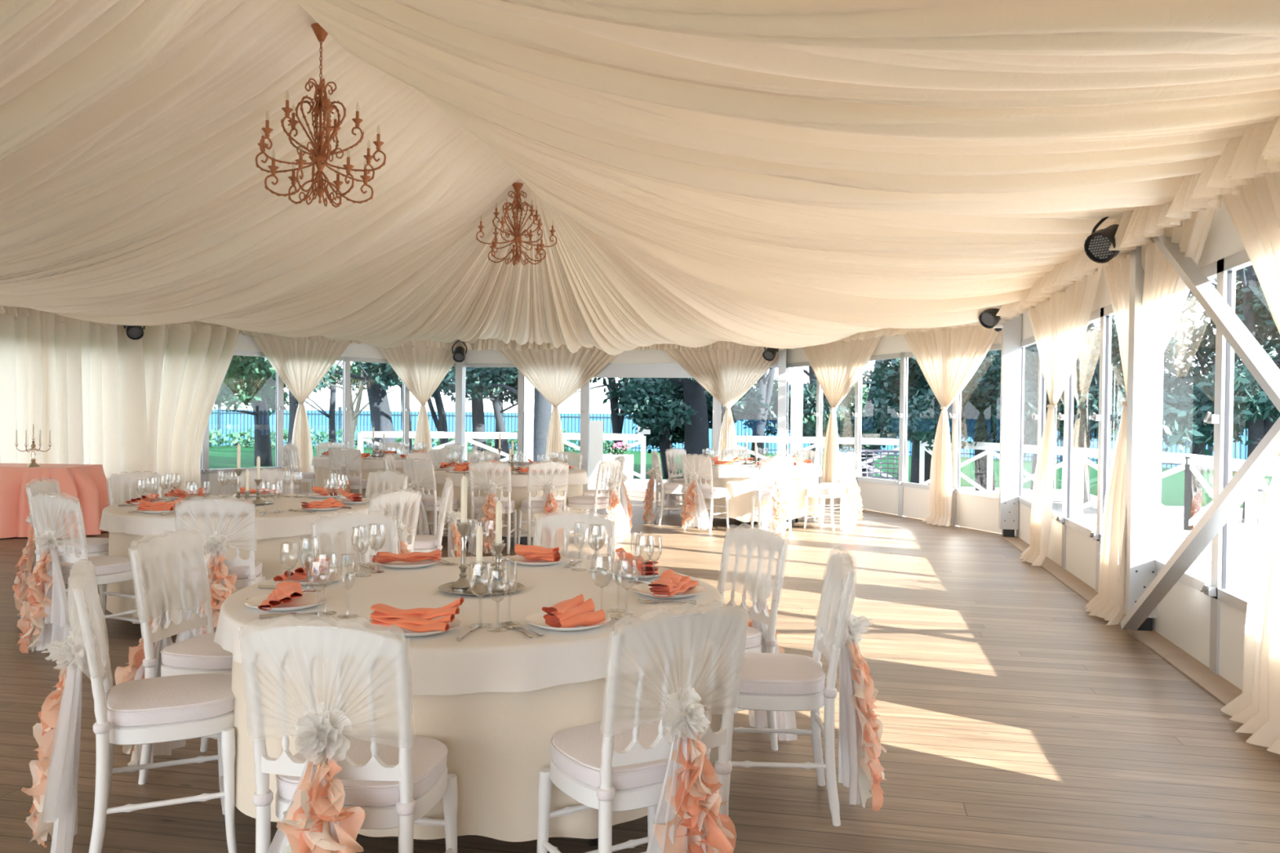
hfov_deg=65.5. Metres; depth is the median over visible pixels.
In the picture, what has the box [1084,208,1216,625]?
curtain
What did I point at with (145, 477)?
water goblet
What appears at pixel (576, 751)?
seat cushion
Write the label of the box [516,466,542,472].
napkin
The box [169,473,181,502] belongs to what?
water goblet
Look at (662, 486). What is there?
seat cushion
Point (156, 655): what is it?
banquet chair
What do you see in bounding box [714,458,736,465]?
napkin
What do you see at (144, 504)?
napkin
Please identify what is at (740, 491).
cloth
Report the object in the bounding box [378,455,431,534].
banquet chair
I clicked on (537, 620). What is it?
dinner plate
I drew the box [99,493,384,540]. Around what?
tablecloth
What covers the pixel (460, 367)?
post
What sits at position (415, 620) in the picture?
napkin
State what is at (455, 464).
napkin
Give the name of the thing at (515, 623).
champagne flute
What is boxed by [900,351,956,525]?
window
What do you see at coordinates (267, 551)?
cloth
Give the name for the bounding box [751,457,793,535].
banquet chair
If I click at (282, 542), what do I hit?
wine glass
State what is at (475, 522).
bowl
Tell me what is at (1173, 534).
deck
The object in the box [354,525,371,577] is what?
champagne flute
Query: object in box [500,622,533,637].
fork
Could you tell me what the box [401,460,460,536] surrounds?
banquet chair
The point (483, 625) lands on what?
water goblet
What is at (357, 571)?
wine glass
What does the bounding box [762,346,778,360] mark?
spotlight
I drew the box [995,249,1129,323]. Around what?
valance
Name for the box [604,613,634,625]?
table knife
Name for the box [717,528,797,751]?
banquet chair
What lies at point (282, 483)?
champagne flute
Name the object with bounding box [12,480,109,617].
banquet chair
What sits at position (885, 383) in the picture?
tree
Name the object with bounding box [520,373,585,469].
window
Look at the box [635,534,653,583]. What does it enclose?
water goblet
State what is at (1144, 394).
post
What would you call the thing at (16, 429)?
candle
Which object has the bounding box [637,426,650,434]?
notice board
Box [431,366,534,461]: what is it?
tree
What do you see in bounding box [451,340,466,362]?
spotlight
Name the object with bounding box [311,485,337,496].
napkin
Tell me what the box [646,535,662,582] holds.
wine glass
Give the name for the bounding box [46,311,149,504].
curtain
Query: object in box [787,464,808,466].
dinner plate
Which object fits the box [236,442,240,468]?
candle
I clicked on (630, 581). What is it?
champagne flute
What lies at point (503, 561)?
bowl
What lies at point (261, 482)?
water goblet
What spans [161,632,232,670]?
seat cushion
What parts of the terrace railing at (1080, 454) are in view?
post, hand rail, post, hand rail, post, hand rail, post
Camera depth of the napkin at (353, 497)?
6.89 m
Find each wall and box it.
[235,333,386,359]
[466,348,778,364]
[786,330,1001,363]
[1021,198,1244,340]
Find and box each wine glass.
[186,484,198,514]
[269,485,280,513]
[280,542,297,576]
[307,559,329,620]
[350,527,367,573]
[473,520,488,564]
[486,568,508,631]
[590,524,605,569]
[616,558,636,617]
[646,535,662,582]
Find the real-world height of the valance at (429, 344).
0.322 m
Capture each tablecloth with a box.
[0,462,110,538]
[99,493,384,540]
[213,556,728,695]
[311,453,444,470]
[424,466,588,488]
[683,461,822,478]
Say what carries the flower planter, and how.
on the deck
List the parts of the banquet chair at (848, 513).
leg, leg, seat frame, leg, rail, crest rail, leg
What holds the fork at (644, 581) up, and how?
on the tablecloth at (484, 660)
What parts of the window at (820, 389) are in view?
panel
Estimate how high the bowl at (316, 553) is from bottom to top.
0.104 m
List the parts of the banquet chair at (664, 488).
leg, crest rail, rail, leg, seat frame, leg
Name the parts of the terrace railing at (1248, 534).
hand rail, post, hand rail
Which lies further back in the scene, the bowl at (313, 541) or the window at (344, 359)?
the window at (344, 359)
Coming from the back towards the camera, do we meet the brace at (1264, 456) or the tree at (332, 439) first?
the tree at (332, 439)
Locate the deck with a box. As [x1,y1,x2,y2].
[602,478,1263,597]
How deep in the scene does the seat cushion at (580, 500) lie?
10.39 m
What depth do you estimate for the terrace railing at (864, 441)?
20.29 m
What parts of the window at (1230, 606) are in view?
panel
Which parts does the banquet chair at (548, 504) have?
leg, leg, seat frame, rail, crest rail, leg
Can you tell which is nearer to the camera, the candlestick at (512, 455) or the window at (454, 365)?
the candlestick at (512, 455)
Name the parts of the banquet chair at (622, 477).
leg, crest rail, leg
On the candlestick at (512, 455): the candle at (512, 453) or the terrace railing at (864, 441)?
the candle at (512, 453)
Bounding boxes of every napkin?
[125,493,159,504]
[137,497,185,511]
[164,486,206,497]
[226,501,252,515]
[240,487,278,494]
[257,581,302,610]
[273,557,329,581]
[300,497,344,509]
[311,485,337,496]
[321,449,331,454]
[337,488,362,502]
[354,453,369,459]
[369,596,464,632]
[372,549,442,563]
[376,449,396,453]
[413,449,422,453]
[440,461,454,468]
[448,462,470,466]
[453,465,469,473]
[487,460,502,463]
[487,466,513,473]
[514,543,560,562]
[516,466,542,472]
[527,458,551,464]
[542,594,604,627]
[615,547,658,575]
[648,568,698,597]
[706,455,719,461]
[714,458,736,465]
[733,457,753,461]
[756,462,772,467]
[793,460,808,466]
[794,457,811,463]
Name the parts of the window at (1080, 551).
panel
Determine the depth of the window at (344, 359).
16.52 m
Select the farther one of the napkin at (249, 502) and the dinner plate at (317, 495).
the dinner plate at (317, 495)
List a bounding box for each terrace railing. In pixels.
[357,431,645,481]
[736,435,908,482]
[919,439,1195,530]
[1187,453,1276,551]
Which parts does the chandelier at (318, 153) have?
arm, arm, arm, arm, arm, arm, arm, arm, stem, chain, arm, arm, arm, arm, arm, arm, arm, arm, arm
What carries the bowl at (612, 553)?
on the champagne flute at (614, 610)
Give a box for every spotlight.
[123,324,145,339]
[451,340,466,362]
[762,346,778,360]
[978,308,1001,328]
[1084,217,1119,262]
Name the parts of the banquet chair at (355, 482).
leg, crest rail, rail, seat frame, leg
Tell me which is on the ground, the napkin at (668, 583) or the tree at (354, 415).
the tree at (354, 415)
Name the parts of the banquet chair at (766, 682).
leg, leg, seat frame, leg, rail, leg, crest rail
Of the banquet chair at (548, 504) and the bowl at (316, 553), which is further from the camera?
the banquet chair at (548, 504)
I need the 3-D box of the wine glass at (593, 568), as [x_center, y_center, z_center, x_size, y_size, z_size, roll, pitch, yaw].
[-0.174,0.503,4.155,0.066,0.181,0.066,1,1,44]
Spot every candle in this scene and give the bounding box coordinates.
[15,429,17,444]
[25,430,26,444]
[32,424,34,437]
[39,429,40,443]
[48,430,50,444]
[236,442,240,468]
[245,466,248,490]
[256,456,260,479]
[372,426,374,439]
[460,472,466,522]
[475,522,482,566]
[495,497,502,543]
[498,432,501,448]
[508,448,511,462]
[511,440,513,454]
[745,432,747,445]
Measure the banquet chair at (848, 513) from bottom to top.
0.924 m
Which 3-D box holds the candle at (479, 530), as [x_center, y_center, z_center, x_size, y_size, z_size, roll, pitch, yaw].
[-0.574,0.423,3.559,0.023,0.162,0.022,1,1,11]
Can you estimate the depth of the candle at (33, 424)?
10.66 m
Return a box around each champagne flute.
[274,483,284,511]
[300,538,314,593]
[337,554,358,618]
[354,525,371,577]
[466,519,476,566]
[497,559,519,626]
[571,521,586,571]
[608,550,627,612]
[627,531,642,583]
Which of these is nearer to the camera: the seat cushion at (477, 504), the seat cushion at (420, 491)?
the seat cushion at (477, 504)
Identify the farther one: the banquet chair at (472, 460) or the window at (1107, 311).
the banquet chair at (472, 460)
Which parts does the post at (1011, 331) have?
plate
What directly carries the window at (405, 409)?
in the wall at (245, 343)
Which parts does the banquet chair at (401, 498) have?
leg, rail, crest rail, leg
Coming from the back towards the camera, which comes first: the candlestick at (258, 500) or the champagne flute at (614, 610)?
the candlestick at (258, 500)
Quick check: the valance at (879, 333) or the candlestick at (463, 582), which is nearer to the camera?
the candlestick at (463, 582)
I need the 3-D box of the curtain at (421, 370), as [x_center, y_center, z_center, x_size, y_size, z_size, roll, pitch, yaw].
[-3.798,-0.196,17.541,0.272,2.588,2.070,1,1,41]
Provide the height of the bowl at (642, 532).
0.110 m
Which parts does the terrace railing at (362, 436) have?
post, hand rail, post, hand rail, hand rail, post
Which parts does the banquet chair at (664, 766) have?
leg, seat frame, leg, leg, rail, crest rail, leg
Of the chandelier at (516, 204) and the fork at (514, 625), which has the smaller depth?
the fork at (514, 625)
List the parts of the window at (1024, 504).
panel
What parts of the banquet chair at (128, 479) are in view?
leg, crest rail, leg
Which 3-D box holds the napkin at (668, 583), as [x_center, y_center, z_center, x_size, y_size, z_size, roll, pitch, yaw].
[0.112,0.565,3.579,0.135,0.060,0.270,1,1,19]
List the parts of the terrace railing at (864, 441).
hand rail, hand rail, post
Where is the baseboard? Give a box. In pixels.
[1000,535,1242,706]
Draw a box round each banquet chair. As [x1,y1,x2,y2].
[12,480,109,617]
[17,495,145,657]
[21,567,237,852]
[106,473,162,591]
[114,534,232,784]
[175,499,265,643]
[240,470,293,493]
[241,624,457,852]
[275,444,315,494]
[311,515,398,567]
[316,443,342,456]
[328,448,370,498]
[330,491,421,567]
[364,472,407,547]
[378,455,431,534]
[381,443,407,454]
[381,480,466,557]
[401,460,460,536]
[404,453,432,515]
[412,448,452,514]
[443,444,463,463]
[466,451,498,465]
[467,462,516,555]
[470,446,479,465]
[517,462,568,551]
[533,513,615,561]
[537,611,746,852]
[552,453,582,469]
[565,460,626,547]
[578,456,633,537]
[642,452,688,524]
[659,448,687,515]
[680,455,728,531]
[716,553,886,826]
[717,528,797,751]
[721,448,750,461]
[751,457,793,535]
[791,450,817,464]
[804,456,857,531]
[813,453,863,524]
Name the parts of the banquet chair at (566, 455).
crest rail, leg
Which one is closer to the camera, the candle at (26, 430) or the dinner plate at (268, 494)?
the dinner plate at (268, 494)
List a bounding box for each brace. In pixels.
[1120,416,1279,630]
[1152,235,1279,412]
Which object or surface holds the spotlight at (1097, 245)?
attached to the valance at (1255, 153)
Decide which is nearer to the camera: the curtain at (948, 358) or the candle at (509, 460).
the candle at (509, 460)
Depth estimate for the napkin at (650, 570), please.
3.94 m
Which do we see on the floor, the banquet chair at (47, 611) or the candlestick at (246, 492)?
the banquet chair at (47, 611)
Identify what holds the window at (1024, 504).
in the wall at (1224, 240)
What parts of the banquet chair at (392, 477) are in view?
leg, seat frame, crest rail, rail, leg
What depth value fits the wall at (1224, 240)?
5.55 m
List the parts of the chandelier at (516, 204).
arm, arm, arm, arm, arm, arm, arm, stem, arm, arm, arm, arm, arm, arm, arm, arm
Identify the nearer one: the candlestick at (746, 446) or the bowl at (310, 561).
the bowl at (310, 561)
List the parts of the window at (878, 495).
panel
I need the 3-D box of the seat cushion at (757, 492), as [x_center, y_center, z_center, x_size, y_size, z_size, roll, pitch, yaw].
[1.556,0.779,11.841,0.392,0.062,0.386,1,1,-6]
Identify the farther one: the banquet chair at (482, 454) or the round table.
the banquet chair at (482, 454)
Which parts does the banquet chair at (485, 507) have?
leg, crest rail, rail, seat frame, leg, leg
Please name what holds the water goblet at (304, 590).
on the tablecloth at (484, 660)
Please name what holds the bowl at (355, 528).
on the wine glass at (357, 571)
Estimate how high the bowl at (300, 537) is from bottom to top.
0.104 m
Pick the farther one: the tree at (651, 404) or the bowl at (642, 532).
the tree at (651, 404)
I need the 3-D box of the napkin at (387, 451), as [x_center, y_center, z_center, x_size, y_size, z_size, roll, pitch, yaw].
[-3.675,0.369,14.463,0.270,0.060,0.135,1,1,5]
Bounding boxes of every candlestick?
[234,468,244,502]
[243,490,253,504]
[252,479,265,503]
[369,439,376,456]
[382,444,386,456]
[451,522,474,588]
[466,565,491,594]
[488,542,510,591]
[497,448,502,463]
[511,454,515,469]
[742,445,749,463]
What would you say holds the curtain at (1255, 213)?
hanging from the valance at (1255, 153)
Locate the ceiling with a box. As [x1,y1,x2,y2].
[0,0,1279,355]
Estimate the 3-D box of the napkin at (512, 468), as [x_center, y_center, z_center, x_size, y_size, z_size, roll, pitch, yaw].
[-1.460,0.452,10.332,0.270,0.060,0.135,1,1,11]
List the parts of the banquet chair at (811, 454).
crest rail, leg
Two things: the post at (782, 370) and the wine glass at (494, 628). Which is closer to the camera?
the wine glass at (494, 628)
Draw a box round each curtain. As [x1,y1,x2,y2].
[0,306,47,463]
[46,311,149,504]
[142,323,239,498]
[253,334,350,494]
[377,344,455,451]
[500,348,618,462]
[665,348,787,461]
[801,337,881,504]
[902,325,999,526]
[1020,266,1102,565]
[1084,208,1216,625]
[1220,171,1279,754]
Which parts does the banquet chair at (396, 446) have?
crest rail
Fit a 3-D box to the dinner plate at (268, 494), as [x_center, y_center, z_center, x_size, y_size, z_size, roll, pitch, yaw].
[-2.838,0.507,7.408,0.262,0.022,0.262,1,1,11]
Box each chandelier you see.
[255,22,386,208]
[475,182,557,265]
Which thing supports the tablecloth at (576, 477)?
on the round table
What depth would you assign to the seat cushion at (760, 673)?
3.45 m
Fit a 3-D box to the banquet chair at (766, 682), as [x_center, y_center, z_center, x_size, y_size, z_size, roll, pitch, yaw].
[0.571,0.897,3.578,0.615,0.921,0.434,1,1,-1]
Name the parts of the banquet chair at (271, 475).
leg, crest rail, leg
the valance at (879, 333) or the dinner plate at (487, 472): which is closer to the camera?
the dinner plate at (487, 472)
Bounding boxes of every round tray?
[250,500,272,505]
[438,579,524,595]
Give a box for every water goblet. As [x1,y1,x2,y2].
[143,476,155,495]
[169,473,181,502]
[184,481,196,513]
[258,481,271,512]
[293,471,302,497]
[297,536,319,592]
[314,551,337,615]
[367,523,385,573]
[468,560,492,627]
[484,519,496,565]
[587,524,605,573]
[591,554,613,615]
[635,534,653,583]
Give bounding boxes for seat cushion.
[57,537,109,553]
[59,555,133,576]
[106,673,234,727]
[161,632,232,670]
[185,560,262,580]
[276,733,446,807]
[290,472,315,478]
[333,548,377,565]
[334,479,367,484]
[381,528,387,535]
[382,534,437,549]
[399,490,427,493]
[421,497,457,506]
[474,500,514,508]
[520,499,561,507]
[551,718,710,790]
[568,495,608,504]
[582,489,608,497]
[658,483,688,489]
[672,478,684,483]
[700,486,725,493]
[716,653,824,695]
[719,625,761,653]
[753,488,788,496]
[807,486,842,493]
[817,483,843,488]
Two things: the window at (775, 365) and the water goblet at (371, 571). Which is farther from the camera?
the window at (775, 365)
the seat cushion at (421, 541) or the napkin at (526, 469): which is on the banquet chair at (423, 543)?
the seat cushion at (421, 541)
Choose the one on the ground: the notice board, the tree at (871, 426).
the tree at (871, 426)
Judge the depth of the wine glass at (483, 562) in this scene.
4.26 m
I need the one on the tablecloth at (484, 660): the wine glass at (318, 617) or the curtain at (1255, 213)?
the wine glass at (318, 617)
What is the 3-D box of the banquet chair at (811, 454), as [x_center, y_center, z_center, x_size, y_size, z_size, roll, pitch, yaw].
[2.193,0.772,13.764,0.418,0.923,0.622,1,1,44]
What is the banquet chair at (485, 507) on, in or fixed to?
on the floor
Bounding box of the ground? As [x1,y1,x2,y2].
[208,444,1272,508]
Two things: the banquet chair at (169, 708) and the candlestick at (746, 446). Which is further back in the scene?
the candlestick at (746, 446)
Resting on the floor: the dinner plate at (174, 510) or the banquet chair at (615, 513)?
the banquet chair at (615, 513)
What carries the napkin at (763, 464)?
on the dinner plate at (753, 465)
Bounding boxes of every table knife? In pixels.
[118,504,137,506]
[160,511,187,515]
[257,584,316,590]
[258,610,334,619]
[359,562,381,572]
[456,622,481,641]
[491,555,510,564]
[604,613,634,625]
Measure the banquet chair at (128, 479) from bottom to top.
0.921 m
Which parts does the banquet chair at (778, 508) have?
leg, leg, seat frame, rail, crest rail, leg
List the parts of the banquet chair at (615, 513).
leg, leg, seat frame, leg, rail, crest rail, leg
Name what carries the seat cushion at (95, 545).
on the banquet chair at (96, 547)
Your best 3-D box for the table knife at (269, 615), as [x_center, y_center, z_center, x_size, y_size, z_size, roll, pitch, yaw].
[-1.080,0.592,3.147,0.235,0.014,0.017,0,1,-30]
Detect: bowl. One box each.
[297,537,319,566]
[300,541,314,571]
[309,560,329,591]
[314,553,337,586]
[340,555,355,589]
[351,528,367,551]
[356,526,368,554]
[367,524,385,550]
[468,562,492,597]
[474,521,488,543]
[487,569,508,602]
[502,560,516,596]
[587,525,605,550]
[591,525,605,548]
[591,555,613,587]
[611,552,625,585]
[617,559,636,590]
[631,532,642,558]
[635,534,653,563]
[646,537,662,561]
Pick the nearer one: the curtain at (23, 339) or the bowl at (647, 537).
the bowl at (647, 537)
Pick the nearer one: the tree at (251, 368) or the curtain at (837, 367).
the curtain at (837, 367)
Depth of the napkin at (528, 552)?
4.27 m
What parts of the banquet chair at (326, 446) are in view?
leg, crest rail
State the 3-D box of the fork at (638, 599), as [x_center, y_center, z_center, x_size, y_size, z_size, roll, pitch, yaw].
[0.094,0.600,3.437,0.200,0.008,0.024,1,1,-2]
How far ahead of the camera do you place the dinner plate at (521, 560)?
4.29 m
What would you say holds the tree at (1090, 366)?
on the ground
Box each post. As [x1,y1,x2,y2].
[454,351,466,462]
[523,376,533,462]
[588,420,603,489]
[777,348,786,457]
[790,366,803,462]
[998,313,1022,537]
[1123,245,1164,631]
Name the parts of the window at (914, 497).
panel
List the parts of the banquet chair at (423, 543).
seat frame, leg, leg, crest rail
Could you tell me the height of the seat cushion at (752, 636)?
0.062 m
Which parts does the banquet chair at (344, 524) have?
leg, crest rail, leg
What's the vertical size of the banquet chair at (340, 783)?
0.923 m
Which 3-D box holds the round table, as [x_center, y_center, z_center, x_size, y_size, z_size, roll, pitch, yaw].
[-0.581,0.980,3.627,1.670,0.730,1.670,1,1,11]
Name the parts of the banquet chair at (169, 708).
crest rail, leg, leg, rail, seat frame, leg, leg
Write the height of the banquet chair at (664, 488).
0.924 m
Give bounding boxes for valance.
[0,305,126,329]
[167,320,471,351]
[453,337,785,351]
[778,321,982,350]
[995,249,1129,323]
[1108,116,1279,259]
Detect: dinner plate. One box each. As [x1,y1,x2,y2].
[124,499,167,505]
[136,506,176,513]
[168,494,208,499]
[213,509,257,515]
[240,493,276,497]
[244,592,328,611]
[275,571,346,585]
[299,506,342,511]
[306,493,340,498]
[335,498,370,504]
[369,615,461,636]
[376,559,439,568]
[434,466,454,470]
[450,470,475,473]
[487,471,511,474]
[506,555,568,565]
[516,471,540,474]
[524,611,610,631]
[547,470,571,472]
[606,565,668,578]
[632,582,705,598]
[715,464,735,466]
[735,460,753,462]
[753,465,772,467]
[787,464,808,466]
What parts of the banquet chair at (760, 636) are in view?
leg, seat frame, rail, crest rail, leg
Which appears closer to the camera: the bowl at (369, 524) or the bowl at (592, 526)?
the bowl at (369, 524)
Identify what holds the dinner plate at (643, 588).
on the tablecloth at (484, 660)
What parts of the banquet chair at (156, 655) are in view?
leg, crest rail, rail, seat frame, leg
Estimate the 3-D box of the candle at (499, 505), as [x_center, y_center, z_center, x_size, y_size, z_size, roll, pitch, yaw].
[-0.513,0.343,3.618,0.023,0.172,0.022,1,1,11]
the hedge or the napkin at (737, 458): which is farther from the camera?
the hedge
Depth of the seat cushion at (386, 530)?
7.63 m
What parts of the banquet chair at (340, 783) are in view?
leg, crest rail, rail, seat frame, leg, leg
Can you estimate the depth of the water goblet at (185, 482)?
6.16 m
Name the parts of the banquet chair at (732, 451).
leg, crest rail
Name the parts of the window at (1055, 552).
panel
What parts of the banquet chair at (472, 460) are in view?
leg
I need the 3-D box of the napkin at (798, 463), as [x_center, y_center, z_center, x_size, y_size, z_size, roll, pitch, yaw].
[1.990,0.462,12.450,0.135,0.060,0.270,1,1,37]
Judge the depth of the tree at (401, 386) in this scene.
25.95 m
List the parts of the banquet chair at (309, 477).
leg, crest rail, rail, leg, seat frame, leg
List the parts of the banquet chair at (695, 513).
leg, crest rail, rail, leg, seat frame, leg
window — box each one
[200,432,210,493]
[205,350,285,495]
[280,356,351,485]
[346,356,411,454]
[406,363,455,463]
[465,363,522,466]
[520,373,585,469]
[717,363,788,455]
[785,361,818,464]
[817,381,857,504]
[855,352,902,515]
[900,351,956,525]
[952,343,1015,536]
[1015,335,1039,544]
[1030,358,1066,568]
[1055,307,1102,591]
[1088,303,1114,592]
[1151,259,1220,671]
[1200,248,1252,690]
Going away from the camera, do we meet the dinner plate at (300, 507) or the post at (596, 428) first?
the dinner plate at (300, 507)
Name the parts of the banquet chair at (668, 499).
leg, crest rail, rail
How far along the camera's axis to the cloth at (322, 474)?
13.07 m
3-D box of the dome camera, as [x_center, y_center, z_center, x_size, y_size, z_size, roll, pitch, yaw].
[4.154,-1.168,11.423,0.218,0.168,0.108,0,1,-22]
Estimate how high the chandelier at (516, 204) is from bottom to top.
1.030 m
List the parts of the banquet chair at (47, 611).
leg, crest rail, rail, leg, seat frame, leg, leg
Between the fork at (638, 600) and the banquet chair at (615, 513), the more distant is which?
the banquet chair at (615, 513)
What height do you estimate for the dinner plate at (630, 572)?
0.022 m
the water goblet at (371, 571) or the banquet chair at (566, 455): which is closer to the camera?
the water goblet at (371, 571)
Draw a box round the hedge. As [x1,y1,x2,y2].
[208,422,628,452]
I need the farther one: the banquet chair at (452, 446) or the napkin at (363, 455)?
the banquet chair at (452, 446)
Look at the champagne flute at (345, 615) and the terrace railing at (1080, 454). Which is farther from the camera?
the terrace railing at (1080, 454)
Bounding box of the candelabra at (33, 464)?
[15,437,51,466]
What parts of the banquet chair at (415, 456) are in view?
leg, crest rail, rail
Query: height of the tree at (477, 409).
6.016 m
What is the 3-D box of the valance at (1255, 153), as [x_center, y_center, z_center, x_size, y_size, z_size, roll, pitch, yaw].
[1.942,-1.218,0.768,0.288,0.342,12.300,1,1,11]
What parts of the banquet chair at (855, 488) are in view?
leg, leg, crest rail, leg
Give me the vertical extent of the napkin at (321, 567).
0.087 m
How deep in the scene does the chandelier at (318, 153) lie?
7.54 m
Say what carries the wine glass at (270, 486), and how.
on the tablecloth at (114, 518)
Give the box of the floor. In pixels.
[0,488,1279,852]
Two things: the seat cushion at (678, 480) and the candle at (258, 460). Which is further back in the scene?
the seat cushion at (678, 480)
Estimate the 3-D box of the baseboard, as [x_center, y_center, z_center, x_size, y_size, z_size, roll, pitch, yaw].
[2.606,1.379,3.165,0.180,0.012,17.200,1,1,11]
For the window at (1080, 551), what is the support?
in the wall at (1224, 240)
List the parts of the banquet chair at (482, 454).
crest rail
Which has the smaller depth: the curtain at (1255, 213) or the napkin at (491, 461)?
the curtain at (1255, 213)
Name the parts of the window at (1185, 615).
panel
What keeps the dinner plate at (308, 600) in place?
on the tablecloth at (484, 660)
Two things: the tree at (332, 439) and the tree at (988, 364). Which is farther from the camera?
the tree at (332, 439)
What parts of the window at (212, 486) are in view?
panel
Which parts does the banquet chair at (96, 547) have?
leg, crest rail, rail, leg, seat frame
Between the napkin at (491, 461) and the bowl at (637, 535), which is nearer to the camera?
the bowl at (637, 535)
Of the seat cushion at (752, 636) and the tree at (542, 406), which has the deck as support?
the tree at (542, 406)
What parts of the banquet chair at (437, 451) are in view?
leg, crest rail, leg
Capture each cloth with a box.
[106,529,377,624]
[231,648,720,842]
[314,466,430,498]
[426,481,583,537]
[686,473,818,522]
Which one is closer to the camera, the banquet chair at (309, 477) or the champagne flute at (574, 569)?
the champagne flute at (574, 569)
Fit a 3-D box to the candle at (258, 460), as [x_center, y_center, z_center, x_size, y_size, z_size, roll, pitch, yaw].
[-2.596,0.275,6.772,0.023,0.172,0.022,1,1,11]
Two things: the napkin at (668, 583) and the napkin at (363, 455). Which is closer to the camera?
the napkin at (668, 583)
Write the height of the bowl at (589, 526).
0.104 m
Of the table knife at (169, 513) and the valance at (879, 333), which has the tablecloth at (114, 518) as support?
the table knife at (169, 513)
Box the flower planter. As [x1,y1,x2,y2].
[602,440,633,484]
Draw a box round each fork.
[357,618,373,628]
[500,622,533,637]
[505,621,544,635]
[563,560,573,566]
[568,560,582,567]
[637,578,658,582]
[637,600,696,604]
[638,599,696,601]
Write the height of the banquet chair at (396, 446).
0.921 m
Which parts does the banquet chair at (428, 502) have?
leg, crest rail, rail, leg, leg, seat frame, leg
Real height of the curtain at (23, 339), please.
2.600 m
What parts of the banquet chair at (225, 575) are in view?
leg, crest rail, rail, seat frame, leg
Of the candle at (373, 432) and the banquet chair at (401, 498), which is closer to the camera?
the banquet chair at (401, 498)
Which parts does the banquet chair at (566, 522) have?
leg, crest rail, leg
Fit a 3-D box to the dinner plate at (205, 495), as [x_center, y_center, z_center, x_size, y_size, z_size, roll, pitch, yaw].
[-3.229,0.507,7.112,0.262,0.022,0.262,1,1,11]
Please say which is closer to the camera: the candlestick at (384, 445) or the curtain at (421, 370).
the candlestick at (384, 445)
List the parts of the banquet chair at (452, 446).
crest rail, leg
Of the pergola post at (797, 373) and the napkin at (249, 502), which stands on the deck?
the pergola post at (797, 373)
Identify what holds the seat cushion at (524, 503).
on the banquet chair at (548, 504)
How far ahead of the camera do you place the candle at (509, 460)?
10.95 m
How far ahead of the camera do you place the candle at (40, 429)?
10.82 m
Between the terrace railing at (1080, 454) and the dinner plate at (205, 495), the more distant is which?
the terrace railing at (1080, 454)
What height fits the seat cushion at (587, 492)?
0.062 m
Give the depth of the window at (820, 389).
16.01 m
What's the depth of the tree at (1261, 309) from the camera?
14.99 m
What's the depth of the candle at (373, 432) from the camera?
13.79 m
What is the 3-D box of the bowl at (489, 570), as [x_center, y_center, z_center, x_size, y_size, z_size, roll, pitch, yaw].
[-0.424,0.476,2.974,0.062,0.097,0.062,1,1,-3]
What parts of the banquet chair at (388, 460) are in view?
leg, crest rail, leg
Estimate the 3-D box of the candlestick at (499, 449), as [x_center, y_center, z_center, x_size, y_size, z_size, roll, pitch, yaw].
[-1.552,0.358,11.004,0.088,0.237,0.088,1,1,11]
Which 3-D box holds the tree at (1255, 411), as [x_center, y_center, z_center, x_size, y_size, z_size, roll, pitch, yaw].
[9.109,-1.653,14.220,4.353,6.242,4.256,1,1,34]
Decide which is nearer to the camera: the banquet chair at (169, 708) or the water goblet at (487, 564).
the banquet chair at (169, 708)
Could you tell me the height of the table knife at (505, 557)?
0.014 m
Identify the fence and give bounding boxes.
[208,409,1276,471]
[951,424,1277,471]
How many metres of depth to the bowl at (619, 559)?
3.20 m
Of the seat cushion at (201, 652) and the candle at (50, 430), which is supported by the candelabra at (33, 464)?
the candle at (50, 430)
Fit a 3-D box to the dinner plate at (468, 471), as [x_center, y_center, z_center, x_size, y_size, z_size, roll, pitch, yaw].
[-1.864,0.475,10.472,0.262,0.022,0.262,1,1,11]
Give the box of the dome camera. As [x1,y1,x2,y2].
[993,320,1007,332]
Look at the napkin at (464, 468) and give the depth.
10.44 m
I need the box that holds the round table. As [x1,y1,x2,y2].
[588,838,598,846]
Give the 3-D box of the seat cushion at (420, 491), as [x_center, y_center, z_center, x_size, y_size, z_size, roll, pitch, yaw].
[-2.507,0.746,10.949,0.386,0.062,0.392,1,1,-3]
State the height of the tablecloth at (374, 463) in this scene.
0.131 m
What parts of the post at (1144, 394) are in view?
plate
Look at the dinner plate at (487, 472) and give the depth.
10.25 m
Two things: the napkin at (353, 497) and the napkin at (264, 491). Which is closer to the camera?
the napkin at (353, 497)
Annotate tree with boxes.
[213,355,395,462]
[218,364,342,466]
[244,364,399,450]
[258,356,403,454]
[285,360,364,450]
[351,361,412,453]
[427,378,451,460]
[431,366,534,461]
[448,367,534,460]
[466,383,551,462]
[493,390,508,461]
[575,377,706,477]
[602,377,764,478]
[603,377,673,454]
[704,368,849,461]
[753,365,870,464]
[788,360,910,476]
[813,322,1116,484]
[883,329,1118,490]
[907,350,1124,489]
[968,289,1279,503]
[1073,284,1279,515]
[1090,265,1279,524]
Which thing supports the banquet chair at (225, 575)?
on the floor
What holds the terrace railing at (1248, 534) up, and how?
on the deck
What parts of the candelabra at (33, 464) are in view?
arm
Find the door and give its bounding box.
[582,363,718,489]
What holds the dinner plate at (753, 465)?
on the tablecloth at (811, 471)
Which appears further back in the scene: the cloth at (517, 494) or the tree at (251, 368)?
the tree at (251, 368)
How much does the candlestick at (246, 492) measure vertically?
0.092 m

